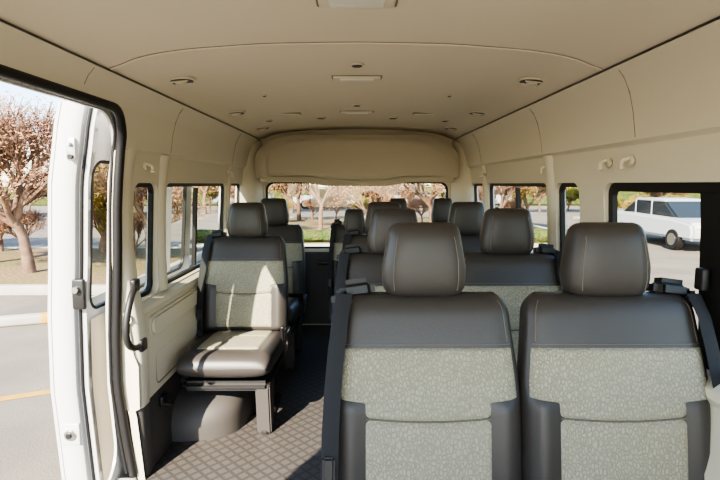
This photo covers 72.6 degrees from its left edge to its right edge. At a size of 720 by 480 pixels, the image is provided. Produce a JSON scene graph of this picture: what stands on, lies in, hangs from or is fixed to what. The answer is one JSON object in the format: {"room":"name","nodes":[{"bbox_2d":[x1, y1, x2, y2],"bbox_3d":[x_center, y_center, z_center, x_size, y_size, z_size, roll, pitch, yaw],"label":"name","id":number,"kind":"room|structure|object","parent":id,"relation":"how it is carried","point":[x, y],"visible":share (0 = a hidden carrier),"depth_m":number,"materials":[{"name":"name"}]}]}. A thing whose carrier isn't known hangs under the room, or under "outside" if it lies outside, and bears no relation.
{"room":"vehicle interior","nodes":[
{"label":"vehicle interior","id":0,"kind":"room"},
{"bbox_2d":[0,19,251,479],"bbox_3d":[-0.911,0.332,1.502,0.205,1.960,5.320,0,6,0],"label":"outer skin","id":1,"kind":"object","parent":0,"point":[117,471],"visible":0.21,"depth_m":1.95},
{"bbox_2d":[0,22,260,479],"bbox_3d":[-0.875,0.255,1.493,0.163,1.556,5.320,0,6,0],"label":"wall","id":2,"kind":"structure","parent":0,"point":[203,146],"depth_m":2.15,"materials":[{"name":"beige plastic"}]},
{"bbox_2d":[0,64,137,476],"bbox_3d":[-0.905,0.309,1.208,0.134,1.457,1.441,0,6,0],"label":"seal","id":3,"kind":"object","parent":2,"relation":"attached to","point":[8,73],"visible":1,"depth_m":1.86,"materials":[{"name":"black rubber"}]},
{"bbox_2d":[72,279,86,309],"bbox_3d":[-1.068,0.310,2.491,0.182,1.780,1.207,0,6,0],"label":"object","id":4,"kind":"structure","parent":2,"relation":"in","point":[79,301],"depth_m":1.87,"materials":[{"name":"grey paint"}]},
{"bbox_2d":[51,101,103,479],"bbox_3d":[-1.092,0.375,1.920,0.236,1.780,0.066,0,6,0],"label":"leading edge","id":5,"kind":"object","parent":4,"relation":"attached to","point":[72,123],"visible":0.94,"depth_m":1.87,"materials":[{"name":"grey paint"}]},
{"bbox_2d":[61,423,80,444],"bbox_3d":[-1.139,0.766,1.933,0.070,0.090,0.010,0,6,0],"label":"latch plate","id":6,"kind":"object","parent":5,"relation":"attached to","point":[75,427],"visible":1,"depth_m":1.93,"materials":[{"name":"white metal"}]},
{"bbox_2d":[64,430,75,440],"bbox_3d":[-1.139,0.767,1.927,0.044,0.044,0.020,0,6,0],"label":"bolt","id":7,"kind":"object","parent":6,"relation":"attached to","point":[71,432],"visible":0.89,"depth_m":1.92,"materials":[{"name":"silver metal"}]},
{"bbox_2d":[65,138,76,159],"bbox_3d":[-1.063,-0.336,1.804,0.035,0.080,0.010,0,6,0],"label":"striker plate","id":8,"kind":"object","parent":5,"relation":"attached to","point":[69,150],"visible":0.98,"depth_m":1.80,"materials":[{"name":"white metal"}]},
{"bbox_2d":[79,108,95,479],"bbox_3d":[-1.046,0.375,1.919,0.116,1.782,0.012,0,6,0],"label":"seal","id":9,"kind":"object","parent":4,"relation":"attached to","point":[90,109],"visible":0.84,"depth_m":1.89,"materials":[{"name":"black rubber"}]},
{"bbox_2d":[91,312,113,479],"bbox_3d":[-1.057,0.639,2.477,0.031,0.770,1.010,0,6,0],"label":"card","id":10,"kind":"object","parent":4,"relation":"attached to","point":[98,324],"visible":0.3,"depth_m":2.02,"materials":[{"name":"beige plastic"}]},
{"bbox_2d":[48,102,171,479],"bbox_3d":[-1.155,0.310,2.492,0.117,1.780,1.205,0,6,0],"label":"door","id":11,"kind":"structure","parent":4,"relation":"attached to","point":[98,298],"depth_m":1.90,"materials":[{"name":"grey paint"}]},
{"bbox_2d":[84,109,191,479],"bbox_3d":[-1.036,0.308,2.507,0.117,1.780,1.175,0,6,0],"label":"door skin","id":12,"kind":"structure","parent":4,"relation":"attached to","point":[101,147],"depth_m":1.94,"materials":[{"name":"grey paint"}]},
{"bbox_2d":[108,110,127,473],"bbox_3d":[-0.935,0.308,1.207,0.118,1.456,1.441,0,6,0],"label":"seal","id":13,"kind":"object","parent":2,"relation":"attached to","point":[114,141],"visible":0.77,"depth_m":1.91,"materials":[{"name":"black rubber"}]},
{"bbox_2d":[121,142,149,409],"bbox_3d":[-0.916,0.156,1.915,0.101,1.063,0.208,0,6,0],"label":"post","id":14,"kind":"object","parent":2,"relation":"attached to","point":[129,270],"depth_m":1.94,"materials":[{"name":"beige plastic"}]},
{"bbox_2d":[90,160,186,308],"bbox_3d":[-1.052,-0.070,2.426,0.072,0.598,1.058,0,6,0],"label":"seal","id":15,"kind":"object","parent":2,"relation":"attached to","point":[179,267],"depth_m":2.02,"materials":[{"name":"black rubber"}]},
{"bbox_2d":[127,402,153,478],"bbox_3d":[-0.915,0.826,2.041,0.083,0.297,0.110,0,6,0],"label":"post","id":16,"kind":"object","parent":2,"relation":"attached to","point":[144,414],"visible":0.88,"depth_m":2.02,"materials":[{"name":"grey plastic"}]},
{"bbox_2d":[136,183,153,297],"bbox_3d":[-0.957,0.004,2.128,0.051,0.508,0.248,0,6,0],"label":"frame","id":17,"kind":"object","parent":2,"relation":"attached to","point":[146,291],"visible":0.47,"depth_m":2.23,"materials":[{"name":"black rubber"}]},
{"bbox_2d":[143,162,154,172],"bbox_3d":[-0.882,-0.304,2.053,0.044,0.046,0.036,0,6,0],"label":"coat hook","id":18,"kind":"object","parent":2,"relation":"attached to","point":[146,165],"visible":1,"depth_m":2.05,"materials":[{"name":"beige plastic"}]},
{"bbox_2d":[158,155,169,290],"bbox_3d":[-0.907,-0.077,2.285,0.061,0.625,0.085,0,6,0],"label":"pillar cover","id":19,"kind":"structure","parent":2,"relation":"attached to","point":[164,159],"depth_m":2.27,"materials":[{"name":"beige plastic"}]},
{"bbox_2d":[159,392,175,407],"bbox_3d":[-0.868,0.719,2.210,0.054,0.050,0.070,0,6,0],"label":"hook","id":20,"kind":"object","parent":2,"relation":"attached to","point":[163,399],"visible":1,"depth_m":2.19,"materials":[{"name":"black plastic"}]},
{"bbox_2d":[149,285,197,335],"bbox_3d":[-0.906,0.326,2.548,0.038,0.095,0.900,0,6,0],"label":"trim panel","id":21,"kind":"object","parent":2,"relation":"attached to","point":[162,318],"visible":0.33,"depth_m":2.32,"materials":[{"name":"beige plastic"}]},
{"bbox_2d":[191,188,197,264],"bbox_3d":[-0.962,-0.079,2.854,0.049,0.450,0.030,0,6,0],"label":"bar","id":22,"kind":"object","parent":2,"relation":"attached to","point":[195,190],"visible":1,"depth_m":2.84,"materials":[{"name":"black metal"}]},
{"bbox_2d":[167,183,223,282],"bbox_3d":[-0.961,-0.081,2.878,0.051,0.508,1.098,0,6,0],"label":"frame","id":23,"kind":"object","parent":2,"relation":"attached to","point":[184,272],"visible":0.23,"depth_m":2.85,"materials":[{"name":"black rubber"}]},
{"bbox_2d":[226,165,232,235],"bbox_3d":[-0.914,-0.210,3.453,0.061,0.625,0.075,0,6,0],"label":"pillar cover","id":24,"kind":"structure","parent":2,"relation":"attached to","point":[230,168],"depth_m":3.42,"materials":[{"name":"beige plastic"}]},
{"bbox_2d":[137,325,330,479],"bbox_3d":[-0.009,1.047,1.589,1.800,0.040,5.320,0,6,0],"label":"floor","id":25,"kind":"structure","parent":0,"point":[292,450],"depth_m":2.28,"materials":[{"name":"plastic"}]},
{"bbox_2d":[171,385,255,441],"bbox_3d":[-0.736,0.801,2.683,0.330,0.200,0.800,0,6,0],"label":"wheel arch cover","id":26,"kind":"object","parent":25,"relation":"on","point":[196,415],"visible":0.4,"depth_m":2.34,"materials":[{"name":"grey plastic"}]},
{"bbox_2d":[176,202,290,433],"bbox_3d":[-0.643,0.365,2.548,0.504,1.099,0.685,0,6,0],"label":"passenger seat","id":27,"kind":"object","parent":25,"relation":"on","point":[243,329],"visible":1,"depth_m":2.67,"materials":[{"name":"grey leather"}]},
{"bbox_2d":[176,331,283,377],"bbox_3d":[-0.635,0.569,2.513,0.451,0.129,0.570,0,2,0],"label":"cushion","id":28,"kind":"object","parent":27,"relation":"on","point":[214,354],"depth_m":2.29,"materials":[{"name":"grey leather"}]},
{"bbox_2d":[260,198,306,369],"bbox_3d":[-0.638,0.272,3.362,0.504,1.099,0.685,0,6,0],"label":"passenger seat","id":29,"kind":"object","parent":25,"relation":"on","point":[277,211],"visible":0.3,"depth_m":3.51,"materials":[{"name":"grey leather"}]},
{"bbox_2d":[288,297,301,324],"bbox_3d":[-0.630,0.476,3.328,0.451,0.129,0.570,0,2,0],"label":"cushion","id":30,"kind":"object","parent":29,"relation":"on","point":[294,303],"depth_m":3.22,"materials":[{"name":"grey leather"}]},
{"bbox_2d":[328,209,365,322],"bbox_3d":[-0.046,0.309,3.383,0.370,1.020,0.670,0,6,0],"label":"passenger seat","id":31,"kind":"object","parent":25,"relation":"on","point":[353,218],"visible":0.2,"depth_m":3.55,"materials":[{"name":"grey leather"}]},
{"bbox_2d":[329,303,332,322],"bbox_3d":[-0.040,0.473,3.351,0.331,0.129,0.570,0,2,0],"label":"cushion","id":32,"kind":"object","parent":31,"relation":"on","point":[330,304],"depth_m":3.11,"materials":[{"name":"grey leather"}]},
{"bbox_2d":[342,202,400,251],"bbox_3d":[0.134,0.354,2.642,0.520,1.099,0.685,0,6,0],"label":"passenger seat","id":33,"kind":"object","parent":25,"relation":"on","point":[353,236],"visible":0.06,"depth_m":2.82,"materials":[{"name":"grey leather"}]},
{"bbox_2d":[333,208,417,308],"bbox_3d":[0.139,0.441,1.877,0.520,1.099,0.685,0,6,0],"label":"passenger seat","id":34,"kind":"object","parent":25,"relation":"on","point":[353,262],"visible":0.06,"depth_m":2.05,"materials":[{"name":"grey leather"}]},
{"bbox_2d":[389,198,406,207],"bbox_3d":[0.280,0.269,3.388,0.329,1.099,0.685,0,6,0],"label":"passenger seat","id":35,"kind":"object","parent":25,"relation":"on","point":[402,201],"visible":0.02,"depth_m":3.57,"materials":[{"name":"grey leather"}]},
{"bbox_2d":[321,222,521,479],"bbox_3d":[0.166,0.529,1.102,0.530,1.099,0.685,0,6,0],"label":"passenger seat","id":36,"kind":"object","parent":25,"relation":"on","point":[422,383],"visible":1,"depth_m":1.24,"materials":[{"name":"grey leather"}]},
{"bbox_2d":[431,198,451,221],"bbox_3d":[0.615,0.269,3.390,0.370,1.099,0.685,0,6,0],"label":"passenger seat","id":37,"kind":"object","parent":25,"relation":"on","point":[440,206],"visible":0.06,"depth_m":3.56,"materials":[{"name":"grey leather"}]},
{"bbox_2d":[447,202,484,251],"bbox_3d":[0.637,0.353,2.645,0.504,1.099,0.685,0,6,0],"label":"passenger seat","id":38,"kind":"object","parent":25,"relation":"on","point":[467,216],"visible":0.09,"depth_m":2.82,"materials":[{"name":"grey leather"}]},
{"bbox_2d":[462,208,565,364],"bbox_3d":[0.641,0.441,1.880,0.504,1.099,0.685,0,6,0],"label":"passenger seat","id":39,"kind":"object","parent":25,"relation":"on","point":[506,266],"visible":0.25,"depth_m":2.05,"materials":[{"name":"grey leather"}]},
{"bbox_2d":[517,222,719,479],"bbox_3d":[0.676,0.529,1.105,0.535,1.099,0.685,0,6,0],"label":"passenger seat","id":40,"kind":"object","parent":25,"relation":"on","point":[611,367],"visible":0.98,"depth_m":1.25,"materials":[{"name":"grey leather"}]},
{"bbox_2d":[239,141,262,201],"bbox_3d":[-0.878,-0.057,3.991,0.152,1.510,0.226,0,6,0],"label":"pillar","id":41,"kind":"structure","parent":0,"point":[251,190],"depth_m":3.88,"materials":[{"name":"beige plastic"}]},
{"bbox_2d":[253,129,461,324],"bbox_3d":[-0.025,-0.109,4.134,1.840,1.720,0.050,0,6,0],"label":"wall","id":42,"kind":"structure","parent":0,"point":[338,131],"depth_m":4.02,"materials":[{"name":"beige plastic"}]},
{"bbox_2d":[301,252,330,323],"bbox_3d":[-0.025,0.408,4.125,1.600,0.615,0.075,0,6,0],"label":"door","id":43,"kind":"structure","parent":42,"relation":"in","point":[314,261],"depth_m":4.11,"materials":[{"name":"grey plastic"}]},
{"bbox_2d":[254,135,459,185],"bbox_3d":[-0.024,-0.636,3.945,1.630,0.400,0.196,0,6,0],"label":"trim","id":44,"kind":"structure","parent":42,"relation":"attached to","point":[325,160],"depth_m":3.85,"materials":[{"name":"beige plastic"}]},
{"bbox_2d":[266,182,447,248],"bbox_3d":[-0.025,-0.208,4.125,1.540,0.580,0.035,0,6,0],"label":"frame","id":45,"kind":"object","parent":42,"relation":"attached to","point":[271,183],"visible":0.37,"depth_m":4.08,"materials":[{"name":"black rubber"}]},
{"bbox_2d":[0,0,719,138],"bbox_3d":[-0.009,-0.579,1.403,1.580,0.103,5.320,0,6,0],"label":"ceiling","id":46,"kind":"structure","parent":0,"point":[603,34],"depth_m":1.52,"materials":[{"name":"beige fabric"}]},
{"bbox_2d":[170,76,195,85],"bbox_3d":[-0.697,-0.617,1.908,0.111,0.028,0.112,1,7,5],"label":"ceiling vent","id":47,"kind":"object","parent":46,"relation":"in","point":[177,81],"visible":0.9,"depth_m":1.88,"materials":[{"name":"beige plastic"}]},
{"bbox_2d":[110,42,601,70],"bbox_3d":[-0.010,-0.587,1.561,1.573,0.091,0.010,0,6,0],"label":"seam","id":48,"kind":"object","parent":46,"relation":"attached to","point":[133,60],"visible":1,"depth_m":1.55,"materials":[{"name":"beige plastic"}]},
{"bbox_2d":[331,75,381,80],"bbox_3d":[-0.013,-0.679,2.056,0.212,0.021,0.067,0,6,0],"label":"recessed light","id":49,"kind":"object","parent":46,"relation":"in","point":[334,77],"visible":0.98,"depth_m":2.03,"materials":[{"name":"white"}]},
{"bbox_2d":[316,0,397,8],"bbox_3d":[-0.008,-0.580,1.182,0.202,0.021,0.112,0,6,0],"label":"recessed light","id":50,"kind":"object","parent":46,"relation":"in","point":[324,4],"visible":1,"depth_m":1.19,"materials":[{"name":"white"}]},
{"bbox_2d":[340,111,373,113],"bbox_3d":[-0.019,-0.790,3.030,0.212,0.021,0.062,0,6,0],"label":"recessed light","id":51,"kind":"object","parent":46,"relation":"in","point":[342,112],"visible":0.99,"depth_m":3.01,"materials":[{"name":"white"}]},
{"bbox_2d":[468,111,484,115],"bbox_3d":[0.668,-0.717,2.781,0.111,0.028,0.112,2,7,16],"label":"ceiling vent","id":52,"kind":"object","parent":46,"relation":"in","point":[474,113],"visible":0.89,"depth_m":2.75,"materials":[{"name":"beige plastic"}]},
{"bbox_2d":[517,77,542,85],"bbox_3d":[0.673,-0.618,1.917,0.111,0.028,0.112,2,7,16],"label":"ceiling vent","id":53,"kind":"object","parent":46,"relation":"in","point":[529,81],"visible":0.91,"depth_m":1.89,"materials":[{"name":"beige plastic"}]},
{"bbox_2d":[451,141,474,202],"bbox_3d":[0.830,-0.058,4.001,0.152,1.510,0.226,0,6,0],"label":"pillar","id":54,"kind":"structure","parent":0,"point":[462,190],"depth_m":3.90,"materials":[{"name":"beige plastic"}]},
{"bbox_2d":[453,19,719,479],"bbox_3d":[0.858,0.253,1.504,0.162,1.556,5.320,0,6,0],"label":"wall","id":55,"kind":"structure","parent":0,"point":[674,86],"depth_m":1.57,"materials":[{"name":"beige plastic"}]},
{"bbox_2d":[480,165,487,210],"bbox_3d":[0.872,-0.211,3.464,0.061,0.625,0.075,0,6,0],"label":"pillar cover","id":56,"kind":"structure","parent":55,"relation":"attached to","point":[481,166],"depth_m":3.42,"materials":[{"name":"beige plastic"}]},
{"bbox_2d":[490,183,545,208],"bbox_3d":[0.926,-0.083,2.890,0.051,0.508,1.098,0,6,0],"label":"frame","id":57,"kind":"object","parent":55,"relation":"attached to","point":[491,184],"visible":0.23,"depth_m":2.93,"materials":[{"name":"black rubber"}]},
{"bbox_2d":[515,188,520,207],"bbox_3d":[0.928,-0.080,2.865,0.049,0.450,0.030,0,6,0],"label":"bar","id":58,"kind":"object","parent":55,"relation":"attached to","point":[517,190],"visible":0.27,"depth_m":2.83,"materials":[{"name":"black metal"}]},
{"bbox_2d":[543,155,555,249],"bbox_3d":[0.879,-0.078,2.296,0.061,0.625,0.085,0,6,0],"label":"pillar cover","id":59,"kind":"structure","parent":55,"relation":"attached to","point":[548,160],"depth_m":2.26,"materials":[{"name":"beige plastic"}]},
{"bbox_2d":[559,183,576,252],"bbox_3d":[0.931,0.003,2.140,0.051,0.508,0.248,0,6,0],"label":"frame","id":60,"kind":"object","parent":55,"relation":"attached to","point":[563,186],"visible":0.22,"depth_m":2.23,"materials":[{"name":"black rubber"}]},
{"bbox_2d":[597,158,611,170],"bbox_3d":[0.858,-0.267,1.726,0.044,0.046,0.036,0,6,0],"label":"coat hook","id":61,"kind":"object","parent":55,"relation":"attached to","point":[608,162],"visible":1,"depth_m":1.72,"materials":[{"name":"beige plastic"}]},
{"bbox_2d":[618,155,634,169],"bbox_3d":[0.859,-0.251,1.587,0.044,0.046,0.036,0,6,0],"label":"coat hook","id":62,"kind":"object","parent":55,"relation":"attached to","point":[629,159],"visible":1,"depth_m":1.58,"materials":[{"name":"beige plastic"}]},
{"bbox_2d":[608,182,719,369],"bbox_3d":[0.936,0.100,1.285,0.051,0.508,1.088,0,6,0],"label":"frame","id":63,"kind":"object","parent":55,"relation":"attached to","point":[664,187],"visible":0.43,"depth_m":1.50,"materials":[{"name":"black rubber"}]},
{"bbox_2d":[698,192,719,355],"bbox_3d":[0.937,0.099,1.295,0.049,0.450,0.090,0,6,0],"label":"bar","id":64,"kind":"object","parent":55,"relation":"attached to","point":[709,259],"visible":0.65,"depth_m":1.29,"materials":[{"name":"black metal"}]},
{"bbox_2d":[694,267,709,290],"bbox_3d":[0.907,0.103,1.301,0.020,0.060,0.035,0,6,0],"label":"slider latch","id":65,"kind":"object","parent":64,"relation":"attached to","point":[701,281],"visible":1,"depth_m":1.29,"materials":[{"name":"black plastic"}]},
{"bbox_2d":[462,16,719,235],"bbox_3d":[0.894,0.331,1.513,0.205,1.960,5.320,0,6,0],"label":"outer skin","id":66,"kind":"object","parent":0,"point":[718,17],"visible":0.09,"depth_m":1.72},
{"label":"outside","id":67,"kind":"structure","parent":0,"visible":0},
{"bbox_2d":[0,205,699,479],"bbox_3d":[-0.183,-1.657,30.005,120.000,0.001,120.000,0,7,0],"label":"ground","id":68,"kind":"structure","parent":67,"point":[28,439],"depth_m":5.10,"materials":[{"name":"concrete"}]},
{"bbox_2d":[0,312,47,326],"bbox_3d":[-4.287,1.003,6.127,1.200,0.124,0.164,-2,7,-20],"label":"wheel stop","id":69,"kind":"object","parent":68,"relation":"on","point":[33,318],"visible":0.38,"depth_m":6.10,"materials":[{"name":"concrete"}]},
{"bbox_2d":[0,389,50,400],"bbox_3d":[-4.220,1.364,3.451,4.640,0.001,2.092,0,7,0],"label":"road marking","id":70,"kind":"object","parent":68,"relation":"on","point":[23,395],"visible":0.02,"depth_m":4.07,"materials":[{"name":"yellow paint"}]},
{"bbox_2d":[23,184,47,211],"bbox_3d":[-19.882,-2.650,30.027,2.998,1.968,1.842,3,7,27],"label":"tree","id":71,"kind":"object","parent":68,"relation":"on","point":[44,193],"visible":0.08,"depth_m":29.82,"materials":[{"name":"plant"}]},
{"bbox_2d":[0,247,202,295],"bbox_3d":[-9.861,0.528,10.115,12.400,0.160,4.900,0,6,0],"label":"planter bed","id":72,"kind":"object","parent":68,"relation":"on","point":[13,282],"visible":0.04,"depth_m":9.31,"materials":[{"name":"concrete"}]},
{"bbox_2d":[0,226,8,250],"bbox_3d":[-8.730,-0.267,11.682,1.088,1.116,1.381,1,7,5],"label":"shrub","id":73,"kind":"object","parent":72,"relation":"on","point":[1,235],"visible":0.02,"depth_m":11.83,"materials":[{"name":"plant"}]},
{"bbox_2d":[0,206,47,238],"bbox_3d":[-7.527,-0.207,10.822,1.428,1.192,0.878,0,7,-3],"label":"shrub","id":74,"kind":"object","parent":72,"relation":"on","point":[32,216],"visible":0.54,"depth_m":10.82,"materials":[{"name":"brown plant"}]},
{"bbox_2d":[0,94,50,208],"bbox_3d":[-7.548,-1.259,10.113,3.117,3.442,3.955,-1,7,-5],"label":"tree","id":75,"kind":"object","parent":72,"relation":"on","point":[11,167],"visible":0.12,"depth_m":10.56,"materials":[{"name":"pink plant"}]},
{"bbox_2d":[0,91,100,273],"bbox_3d":[-6.243,-1.008,8.309,3.996,3.351,2.455,0,7,-1],"label":"tree","id":76,"kind":"object","parent":72,"relation":"on","point":[11,214],"visible":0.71,"depth_m":8.36,"materials":[{"name":"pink plant"}]},
{"bbox_2d":[49,164,145,252],"bbox_3d":[-5.927,-1.085,11.611,2.439,2.756,2.696,-4,8,-31],"label":"tree","id":77,"kind":"object","parent":72,"relation":"on","point":[96,199],"visible":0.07,"depth_m":10.94,"materials":[{"name":"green plant"}]},
{"bbox_2d":[93,195,136,250],"bbox_3d":[-6.234,-0.501,11.877,1.600,1.537,1.447,3,7,24],"label":"shrub","id":78,"kind":"object","parent":72,"relation":"on","point":[99,213],"visible":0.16,"depth_m":11.41,"materials":[{"name":"green plant"}]},
{"bbox_2d":[133,209,145,255],"bbox_3d":[-4.956,-0.238,11.051,1.303,1.200,1.027,-6,9,-42],"label":"shrub","id":79,"kind":"object","parent":72,"relation":"on","point":[138,224],"visible":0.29,"depth_m":11.02,"materials":[{"name":"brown plant"}]},
{"bbox_2d":[93,164,214,248],"bbox_3d":[-4.251,-0.785,10.207,2.848,2.479,2.245,1,7,10],"label":"tree","id":80,"kind":"object","parent":72,"relation":"on","point":[177,197],"visible":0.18,"depth_m":9.94,"materials":[{"name":"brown plant"}]},
{"bbox_2d":[198,186,211,213],"bbox_3d":[-9.431,-3.782,29.345,5.212,4.371,3.202,-6,9,-43],"label":"tree","id":81,"kind":"object","parent":68,"relation":"on","point":[207,188],"visible":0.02,"depth_m":28.91,"materials":[{"name":"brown plant"}]},
{"bbox_2d":[196,186,218,210],"bbox_3d":[-9.706,-3.023,32.040,1.937,2.253,1.776,5,8,37],"label":"tree","id":82,"kind":"object","parent":68,"relation":"on","point":[212,195],"visible":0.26,"depth_m":31.87,"materials":[{"name":"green plant"}]},
{"bbox_2d":[211,194,273,206],"bbox_3d":[-8.826,-3.189,36.822,4.500,1.500,1.840,0,6,0],"label":"parked car","id":83,"kind":"object","parent":68,"relation":"on","point":[216,200],"visible":0.13,"depth_m":35.97,"materials":[{"name":"grey paint"}]},
{"bbox_2d":[276,184,305,199],"bbox_3d":[-4.359,-2.892,30.056,2.362,2.443,1.451,3,7,24],"label":"shrub","id":84,"kind":"object","parent":68,"relation":"on","point":[290,185],"visible":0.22,"depth_m":29.79,"materials":[{"name":"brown plant"}]},
{"bbox_2d":[293,188,355,208],"bbox_3d":[-2.620,-3.080,35.867,4.500,1.500,1.840,-1,7,-5],"label":"parked car","id":85,"kind":"object","parent":68,"relation":"on","point":[304,197],"visible":0.3,"depth_m":34.91,"materials":[{"name":"grey paint"}]},
{"bbox_2d":[319,186,338,210],"bbox_3d":[-1.829,-2.704,31.699,1.928,1.697,1.767,-3,7,-25],"label":"shrub","id":86,"kind":"object","parent":68,"relation":"on","point":[322,192],"visible":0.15,"depth_m":31.52,"materials":[{"name":"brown plant"}]},
{"bbox_2d":[0,187,699,205],"bbox_3d":[-0.248,-3.645,40.851,80.122,1.617,2.122,0,6,0],"label":"hedge","id":87,"kind":"object","parent":68,"relation":"on","point":[624,195],"visible":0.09,"depth_m":39.93,"materials":[{"name":"green plant"}]},
{"bbox_2d":[171,217,567,246],"bbox_3d":[0.887,-0.623,18.555,12.000,0.537,11.000,0,6,0],"label":"grass","id":88,"kind":"structure","parent":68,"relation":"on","point":[312,235],"depth_m":13.58,"materials":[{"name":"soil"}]},
{"bbox_2d":[210,184,282,203],"bbox_3d":[-3.547,-1.484,15.129,2.494,2.754,3.164,-1,7,-13],"label":"tree","id":89,"kind":"object","parent":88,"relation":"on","point":[232,194],"visible":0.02,"depth_m":14.42,"materials":[{"name":"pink plant"}]},
{"bbox_2d":[268,184,305,219],"bbox_3d":[-2.583,-2.690,21.645,3.594,3.675,3.252,-5,8,-38],"label":"tree","id":90,"kind":"object","parent":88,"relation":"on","point":[297,193],"visible":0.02,"depth_m":21.79,"materials":[{"name":"brown plant"}]},
{"bbox_2d":[301,197,329,219],"bbox_3d":[-2.012,-1.488,22.143,1.294,1.174,1.642,4,8,33],"label":"tree","id":91,"kind":"object","parent":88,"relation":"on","point":[312,202],"visible":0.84,"depth_m":21.90,"materials":[{"name":"brown plant"}]},
{"bbox_2d":[277,184,362,229],"bbox_3d":[-1.424,-1.939,17.768,3.648,3.059,2.241,-3,7,-24],"label":"tree","id":92,"kind":"object","parent":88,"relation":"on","point":[315,187],"visible":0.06,"depth_m":17.45,"materials":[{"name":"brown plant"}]},
{"bbox_2d":[328,193,349,218],"bbox_3d":[-0.829,-1.349,19.334,0.898,1.533,1.461,3,7,21],"label":"tree","id":93,"kind":"object","parent":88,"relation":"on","point":[337,209],"visible":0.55,"depth_m":19.10,"materials":[{"name":"brown plant"}]},
{"bbox_2d":[349,197,371,218],"bbox_3d":[0.171,-1.315,20.702,1.307,1.156,1.182,0,7,4],"label":"shrub","id":94,"kind":"object","parent":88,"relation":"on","point":[366,201],"visible":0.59,"depth_m":20.54,"materials":[{"name":"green plant"}]},
{"bbox_2d":[325,184,402,212],"bbox_3d":[0.259,-1.449,15.427,2.369,2.616,3.006,6,9,42],"label":"tree","id":95,"kind":"object","parent":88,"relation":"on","point":[380,192],"visible":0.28,"depth_m":15.11,"materials":[{"name":"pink plant"}]},
{"bbox_2d":[385,184,431,198],"bbox_3d":[1.550,-2.553,22.076,3.797,3.305,2.993,1,7,9],"label":"tree","id":96,"kind":"object","parent":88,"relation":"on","point":[416,185],"visible":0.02,"depth_m":21.79,"materials":[{"name":"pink plant"}]},
{"bbox_2d":[387,184,444,221],"bbox_3d":[2.371,-1.931,17.053,3.822,3.205,2.348,0,7,4],"label":"tree","id":97,"kind":"object","parent":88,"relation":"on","point":[428,201],"visible":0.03,"depth_m":17.23,"materials":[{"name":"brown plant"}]},
{"bbox_2d":[407,195,429,221],"bbox_3d":[2.428,-1.231,19.319,1.433,1.302,0.880,-1,7,-6],"label":"tree","id":98,"kind":"object","parent":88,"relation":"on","point":[413,203],"visible":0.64,"depth_m":19.22,"materials":[{"name":"brown plant"}]},
{"bbox_2d":[478,186,531,207],"bbox_3d":[4.352,-1.583,15.992,3.164,2.754,2.494,4,8,34],"label":"tree","id":99,"kind":"object","parent":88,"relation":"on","point":[508,191],"visible":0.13,"depth_m":15.64,"materials":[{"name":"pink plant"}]},
{"bbox_2d":[504,198,524,207],"bbox_3d":[6.076,-1.178,19.365,1.014,1.186,1.651,3,7,26],"label":"shrub","id":100,"kind":"object","parent":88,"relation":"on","point":[508,204],"visible":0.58,"depth_m":18.97,"materials":[{"name":"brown plant"}]},
{"bbox_2d":[510,187,569,209],"bbox_3d":[6.278,-1.954,17.893,2.710,3.063,2.995,2,7,14],"label":"tree","id":101,"kind":"object","parent":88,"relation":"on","point":[541,189],"visible":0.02,"depth_m":17.60,"materials":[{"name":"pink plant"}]},
{"bbox_2d":[396,189,417,208],"bbox_3d":[2.985,-2.538,30.150,1.496,1.718,2.434,3,7,22],"label":"shrub","id":102,"kind":"object","parent":68,"relation":"on","point":[413,194],"visible":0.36,"depth_m":29.74,"materials":[{"name":"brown plant"}]},
{"bbox_2d":[388,188,438,206],"bbox_3d":[3.577,-3.141,36.401,4.500,1.500,1.840,0,6,0],"label":"parked car","id":103,"kind":"object","parent":68,"relation":"on","point":[428,193],"visible":0.08,"depth_m":35.61,"materials":[{"name":"grey paint"}]},
{"bbox_2d":[479,188,515,207],"bbox_3d":[9.280,-3.088,35.939,4.500,1.500,1.840,0,6,0],"label":"parked car","id":104,"kind":"object","parent":68,"relation":"on","point":[498,198],"visible":0.09,"depth_m":35.09,"materials":[{"name":"grey paint"}]},
{"bbox_2d":[526,187,546,212],"bbox_3d":[10.821,-2.811,29.642,2.699,2.375,1.658,1,7,11],"label":"tree","id":105,"kind":"object","parent":68,"relation":"on","point":[534,189],"visible":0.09,"depth_m":29.74,"materials":[{"name":"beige plant"}]},
{"bbox_2d":[566,187,578,210],"bbox_3d":[13.822,-2.816,32.182,2.140,1.810,2.335,-3,7,-27],"label":"tree","id":106,"kind":"object","parent":68,"relation":"on","point":[572,194],"visible":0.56,"depth_m":31.52,"materials":[{"name":"green plant"}]},
{"bbox_2d":[618,197,700,249],"bbox_3d":[9.113,-0.546,14.286,1.656,1.350,4.050,0,6,0],"label":"parked car","id":107,"kind":"object","parent":68,"relation":"on","point":[676,219],"visible":0.83,"depth_m":13.52,"materials":[{"name":"white paint"}]},
{"bbox_3d":[12.989,0.518,10.204,4.900,0.160,28.000,0,7,0],"label":"planter bed","id":108,"kind":"object","parent":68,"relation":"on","visible":0},
{"bbox_2d":[621,192,649,209],"bbox_3d":[11.214,-1.274,19.576,1.551,1.329,1.403,6,9,44],"label":"shrub","id":109,"kind":"object","parent":108,"relation":"on","point":[627,203],"visible":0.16,"depth_m":19.54,"materials":[{"name":"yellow plant"}]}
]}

